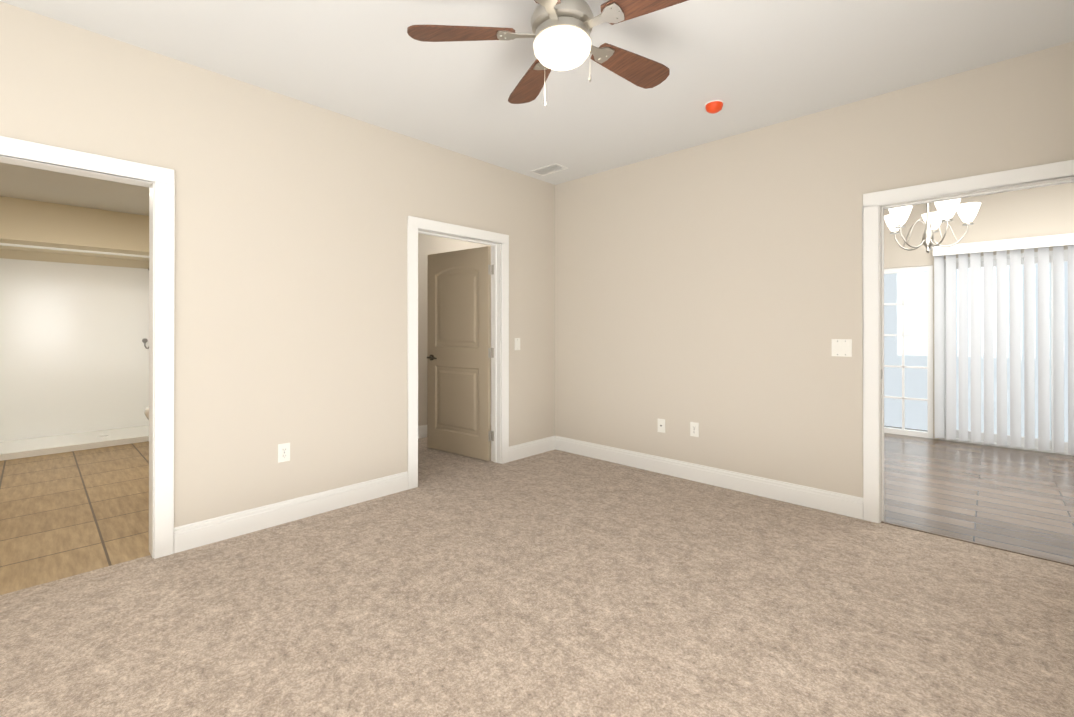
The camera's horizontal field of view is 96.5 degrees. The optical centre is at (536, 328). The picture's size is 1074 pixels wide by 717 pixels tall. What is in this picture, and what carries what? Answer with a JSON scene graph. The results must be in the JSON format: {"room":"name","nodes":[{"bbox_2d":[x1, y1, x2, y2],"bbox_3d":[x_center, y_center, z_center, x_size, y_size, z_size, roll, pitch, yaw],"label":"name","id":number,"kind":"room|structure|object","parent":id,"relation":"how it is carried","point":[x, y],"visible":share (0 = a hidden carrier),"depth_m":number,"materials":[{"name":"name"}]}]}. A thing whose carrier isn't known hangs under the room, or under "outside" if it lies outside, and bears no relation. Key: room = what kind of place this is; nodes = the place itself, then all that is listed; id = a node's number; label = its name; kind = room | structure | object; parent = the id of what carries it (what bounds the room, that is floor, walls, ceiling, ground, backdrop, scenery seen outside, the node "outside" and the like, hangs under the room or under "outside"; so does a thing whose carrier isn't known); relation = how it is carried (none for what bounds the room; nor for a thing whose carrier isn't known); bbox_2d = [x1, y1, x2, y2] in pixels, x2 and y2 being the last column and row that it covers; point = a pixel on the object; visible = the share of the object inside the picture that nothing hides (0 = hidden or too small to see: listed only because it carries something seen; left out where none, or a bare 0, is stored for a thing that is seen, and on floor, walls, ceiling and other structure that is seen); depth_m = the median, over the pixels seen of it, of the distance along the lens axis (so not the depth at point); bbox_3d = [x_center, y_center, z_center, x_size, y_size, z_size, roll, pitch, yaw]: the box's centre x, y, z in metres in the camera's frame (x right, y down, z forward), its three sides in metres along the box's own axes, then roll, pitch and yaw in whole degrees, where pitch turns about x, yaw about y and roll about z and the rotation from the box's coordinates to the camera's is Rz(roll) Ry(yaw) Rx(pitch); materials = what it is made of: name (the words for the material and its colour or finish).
{"room":"empty bedroom","nodes":[
{"label":"empty bedroom","id":0,"kind":"room"},
{"bbox_2d":[0,249,148,268],"bbox_3d":[-5.202,-0.146,5.777,0.120,2.790,1.920,0,0,44],"label":"wall","id":1,"kind":"structure","parent":0,"point":[42,256],"depth_m":5.52,"materials":[{"name":"beige paint"}]},
{"bbox_2d":[0,196,148,260],"bbox_3d":[-4.833,-1.172,5.428,0.900,0.640,1.920,0,0,44],"label":"wall","id":2,"kind":"structure","parent":0,"point":[34,223],"depth_m":4.91,"materials":[{"name":"beige paint"}]},
{"bbox_2d":[0,162,148,215],"bbox_3d":[-4.003,-1.436,3.936,4.400,0.360,3.180,0,0,44],"label":"ceiling","id":3,"kind":"structure","parent":0,"point":[27,183],"depth_m":4.35,"materials":[{"name":"white paint"}]},
{"bbox_2d":[0,441,150,594],"bbox_3d":[-4.023,1.294,3.865,4.460,0.100,3.060,0,0,44],"label":"floor","id":4,"kind":"structure","parent":0,"point":[66,514],"depth_m":3.22,"materials":[{"name":"brown tile"}]},
{"bbox_2d":[0,258,148,460],"bbox_3d":[-4.828,0.248,5.420,0.912,2.003,1.919,0,0,44],"label":"shower surround","id":5,"kind":"object","parent":4,"relation":"on","point":[74,363],"visible":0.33,"depth_m":5.47,"materials":[{"name":"white plastic"}]},
{"bbox_2d":[142,269,148,348],"bbox_3d":[-4.656,-0.261,6.084,0.206,1.042,0.532,0,0,44],"label":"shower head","id":6,"kind":"object","parent":5,"relation":"attached to","point":[144,341],"visible":0.21,"depth_m":5.96,"materials":[{"name":"silver metal"}]},
{"bbox_2d":[144,407,148,419],"bbox_3d":[-3.725,0.846,5.137,0.476,0.807,0.755,0,0,44],"label":"toilet","id":7,"kind":"object","parent":4,"relation":"on","point":[146,412],"visible":0.04,"depth_m":4.85,"materials":[{"name":"white ceramic"}]},
{"bbox_2d":[0,1,554,526],"bbox_3d":[-1.512,-0.152,3.272,0.120,2.790,5.055,0,0,44],"label":"wall","id":8,"kind":"structure","parent":0,"point":[290,301],"depth_m":3.05,"materials":[{"name":"beige paint"}]},
{"bbox_2d":[0,136,174,558],"bbox_3d":[-2.436,0.181,2.300,0.156,2.120,1.101,0,0,44],"label":"trim","id":9,"kind":"structure","parent":8,"relation":"attached to","point":[159,182],"depth_m":2.60,"materials":[{"name":"white wood"}]},
{"bbox_2d":[278,443,289,462],"bbox_3d":[-1.618,0.792,3.066,0.008,0.116,0.071,0,0,44],"label":"electrical outlet","id":10,"kind":"object","parent":8,"relation":"attached to","point":[284,452],"visible":1,"depth_m":3.06,"materials":[{"name":"white plastic"}]},
{"bbox_2d":[174,471,407,552],"bbox_3d":[-1.505,1.173,3.180,0.017,0.140,1.461,0,0,44],"label":"baseboard","id":11,"kind":"structure","parent":8,"relation":"attached to","point":[204,532],"depth_m":3.04,"materials":[{"name":"white wood"}]},
{"bbox_2d":[407,216,508,489],"bbox_3d":[-0.684,0.185,4.143,0.156,2.120,1.066,0,0,44],"label":"trim","id":12,"kind":"structure","parent":8,"relation":"attached to","point":[498,243],"depth_m":4.36,"materials":[{"name":"white wood"}]},
{"bbox_2d":[427,246,491,460],"bbox_3d":[-0.787,0.233,4.754,0.877,2.010,0.152,0,0,38],"label":"hall door","id":13,"kind":"structure","parent":8,"relation":"in","point":[459,355],"depth_m":4.71,"materials":[{"name":"beige paint"}]},
{"bbox_2d":[515,338,519,349],"bbox_3d":[-0.185,0.146,4.573,0.009,0.116,0.071,0,0,44],"label":"light switch","id":14,"kind":"object","parent":8,"relation":"attached to","point":[517,343],"visible":1,"depth_m":4.57,"materials":[{"name":"white plastic"}]},
{"bbox_2d":[509,436,553,461],"bbox_3d":[-0.043,1.176,4.718,0.019,0.140,0.656,0,0,44],"label":"baseboard","id":15,"kind":"structure","parent":8,"relation":"attached to","point":[535,447],"depth_m":4.69,"materials":[{"name":"white wood"}]},
{"bbox_2d":[418,233,490,425],"bbox_3d":[-0.825,-0.146,6.099,0.120,2.790,4.340,0,0,44],"label":"wall","id":16,"kind":"structure","parent":0,"point":[429,245],"depth_m":5.52,"materials":[{"name":"beige paint"}]},
{"bbox_2d":[418,425,426,438],"bbox_3d":[-0.776,1.179,6.051,0.019,0.140,4.342,0,0,44],"label":"baseboard","id":17,"kind":"structure","parent":16,"relation":"attached to","point":[422,431],"depth_m":5.46,"materials":[{"name":"white wood"}]},
{"bbox_2d":[0,437,1073,716],"bbox_3d":[0.170,1.293,3.246,5.490,0.100,7.340,0,0,44],"label":"floor carpet","id":18,"kind":"object","parent":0,"point":[556,583],"visible":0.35,"depth_m":2.07,"materials":[{"name":"beige carpet"}]},
{"bbox_2d":[0,0,1073,184],"bbox_3d":[1.674,-1.559,2.512,8.690,0.120,8.340,0,0,44],"label":"ceiling","id":19,"kind":"structure","parent":0,"point":[754,64],"depth_m":2.65,"materials":[{"name":"white paint"}]},
{"bbox_2d":[407,0,687,105],"bbox_3d":[0.148,-1.257,2.090,1.277,0.485,1.283,0,0,44],"label":"ceiling fan","id":20,"kind":"object","parent":19,"relation":"hanging from","point":[561,29],"visible":1,"depth_m":2.05,"materials":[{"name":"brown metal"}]},
{"bbox_2d":[530,163,567,175],"bbox_3d":[0.114,-1.490,4.492,0.320,0.009,0.180,0,0,44],"label":"ceiling vent","id":21,"kind":"object","parent":19,"relation":"in","point":[549,169],"visible":1,"depth_m":4.48,"materials":[{"name":"white metal"}]},
{"bbox_2d":[704,99,723,113],"bbox_3d":[1.179,-1.468,3.189,0.124,0.058,0.124,0,0,44],"label":"smoke detector","id":22,"kind":"object","parent":19,"relation":"attached to","point":[713,106],"visible":1,"depth_m":3.15,"materials":[{"name":"red"}]},
{"bbox_2d":[555,41,1073,497],"bbox_3d":[2.768,-0.153,2.607,7.000,2.790,0.120,0,0,44],"label":"wall","id":23,"kind":"structure","parent":0,"point":[714,289],"depth_m":3.58,"materials":[{"name":"beige paint"}]},
{"bbox_2d":[658,418,664,432],"bbox_3d":[1.071,0.835,4.130,0.071,0.116,0.007,0,0,44],"label":"electrical outlet","id":24,"kind":"object","parent":23,"relation":"attached to","point":[661,425],"visible":1,"depth_m":4.12,"materials":[{"name":"white plastic"}]},
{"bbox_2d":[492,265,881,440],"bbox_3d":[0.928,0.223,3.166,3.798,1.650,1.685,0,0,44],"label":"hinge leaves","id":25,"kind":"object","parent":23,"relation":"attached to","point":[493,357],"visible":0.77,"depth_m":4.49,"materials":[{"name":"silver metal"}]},
{"bbox_2d":[690,422,698,436],"bbox_3d":[1.288,0.824,3.923,0.071,0.116,0.008,0,0,44],"label":"electrical outlet","id":26,"kind":"object","parent":23,"relation":"attached to","point":[694,429],"visible":1,"depth_m":3.92,"materials":[{"name":"white plastic"}]},
{"bbox_2d":[554,436,862,519],"bbox_3d":[1.156,1.175,4.045,2.682,0.140,0.017,0,0,44],"label":"baseboard","id":27,"kind":"structure","parent":23,"relation":"attached to","point":[829,501],"depth_m":3.74,"materials":[{"name":"white wood"}]},
{"bbox_2d":[832,339,851,356],"bbox_3d":[2.039,0.128,3.209,0.116,0.116,0.009,0,0,44],"label":"blank wall plate","id":28,"kind":"object","parent":23,"relation":"attached to","point":[842,347],"visible":1,"depth_m":3.21,"materials":[{"name":"white plastic"}]},
{"bbox_2d":[862,160,1073,522],"bbox_3d":[2.568,0.182,2.796,1.096,2.120,0.156,0,0,44],"label":"trim","id":29,"kind":"structure","parent":23,"relation":"attached to","point":[875,204],"depth_m":3.07,"materials":[{"name":"white wood"}]},
{"bbox_2d":[881,521,1073,565],"bbox_3d":[2.542,1.239,2.765,0.910,0.006,0.026,0,0,44],"label":"trim","id":30,"kind":"structure","parent":23,"relation":"attached to","point":[1004,549],"depth_m":2.75,"materials":[{"name":"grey metal"}]},
{"bbox_2d":[884,199,980,252],"bbox_3d":[3.456,-1.079,4.225,0.678,0.833,0.663,0,0,44],"label":"chandelier","id":31,"kind":"object","parent":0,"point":[896,219],"visible":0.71,"depth_m":4.14,"materials":[{"name":"white glass"}]},
{"bbox_2d":[884,426,1073,563],"bbox_3d":[4.294,1.294,3.847,6.740,0.100,3.985,0,0,44],"label":"floor","id":32,"kind":"structure","parent":0,"point":[1019,500],"depth_m":3.62,"materials":[{"name":"wood"}]},
{"bbox_2d":[884,183,1073,439],"bbox_3d":[5.213,-0.149,4.816,6.740,2.790,0.120,0,0,44],"label":"wall","id":33,"kind":"structure","parent":0,"point":[1039,211],"depth_m":5.08,"materials":[{"name":"beige paint"}]},
{"bbox_2d":[884,265,932,438],"bbox_3d":[4.242,0.263,5.731,0.770,1.974,0.070,0,0,44],"label":"door","id":34,"kind":"structure","parent":33,"relation":"in","point":[929,356],"depth_m":5.58,"materials":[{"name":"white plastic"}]},
{"bbox_2d":[933,233,1073,453],"bbox_3d":[5.137,0.149,4.714,1.910,2.135,0.126,0,0,44],"label":"window blinds","id":35,"kind":"object","parent":33,"relation":"attached to","point":[1043,244],"visible":1,"depth_m":4.99,"materials":[{"name":"white plastic"}]},
{"bbox_2d":[939,249,1073,455],"bbox_3d":[5.213,0.232,4.815,1.800,2.033,0.090,0,0,44],"label":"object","id":36,"kind":"structure","parent":33,"relation":"in","point":[1065,452],"depth_m":5.02,"materials":[{"name":"white plastic"}]},
{"label":"outside","id":37,"kind":"structure","parent":0,"visible":0},
{"bbox_2d":[884,261,1067,441],"bbox_3d":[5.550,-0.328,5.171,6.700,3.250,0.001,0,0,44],"label":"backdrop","id":38,"kind":"structure","parent":37,"point":[895,416],"depth_m":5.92,"materials":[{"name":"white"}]},
{"bbox_3d":[-5.579,-0.149,4.728,1.020,2.790,0.120,0,0,44],"label":"wall","id":39,"kind":"structure","parent":0,"visible":0},
{"bbox_2d":[0,243,148,257],"bbox_3d":[-4.532,-0.803,5.141,0.060,0.058,1.912,0,0,44],"label":"shower curtain rod","id":40,"kind":"object","parent":39,"relation":"attached to","point":[64,249],"visible":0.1,"depth_m":4.90,"materials":[{"name":"white metal"}]}
]}

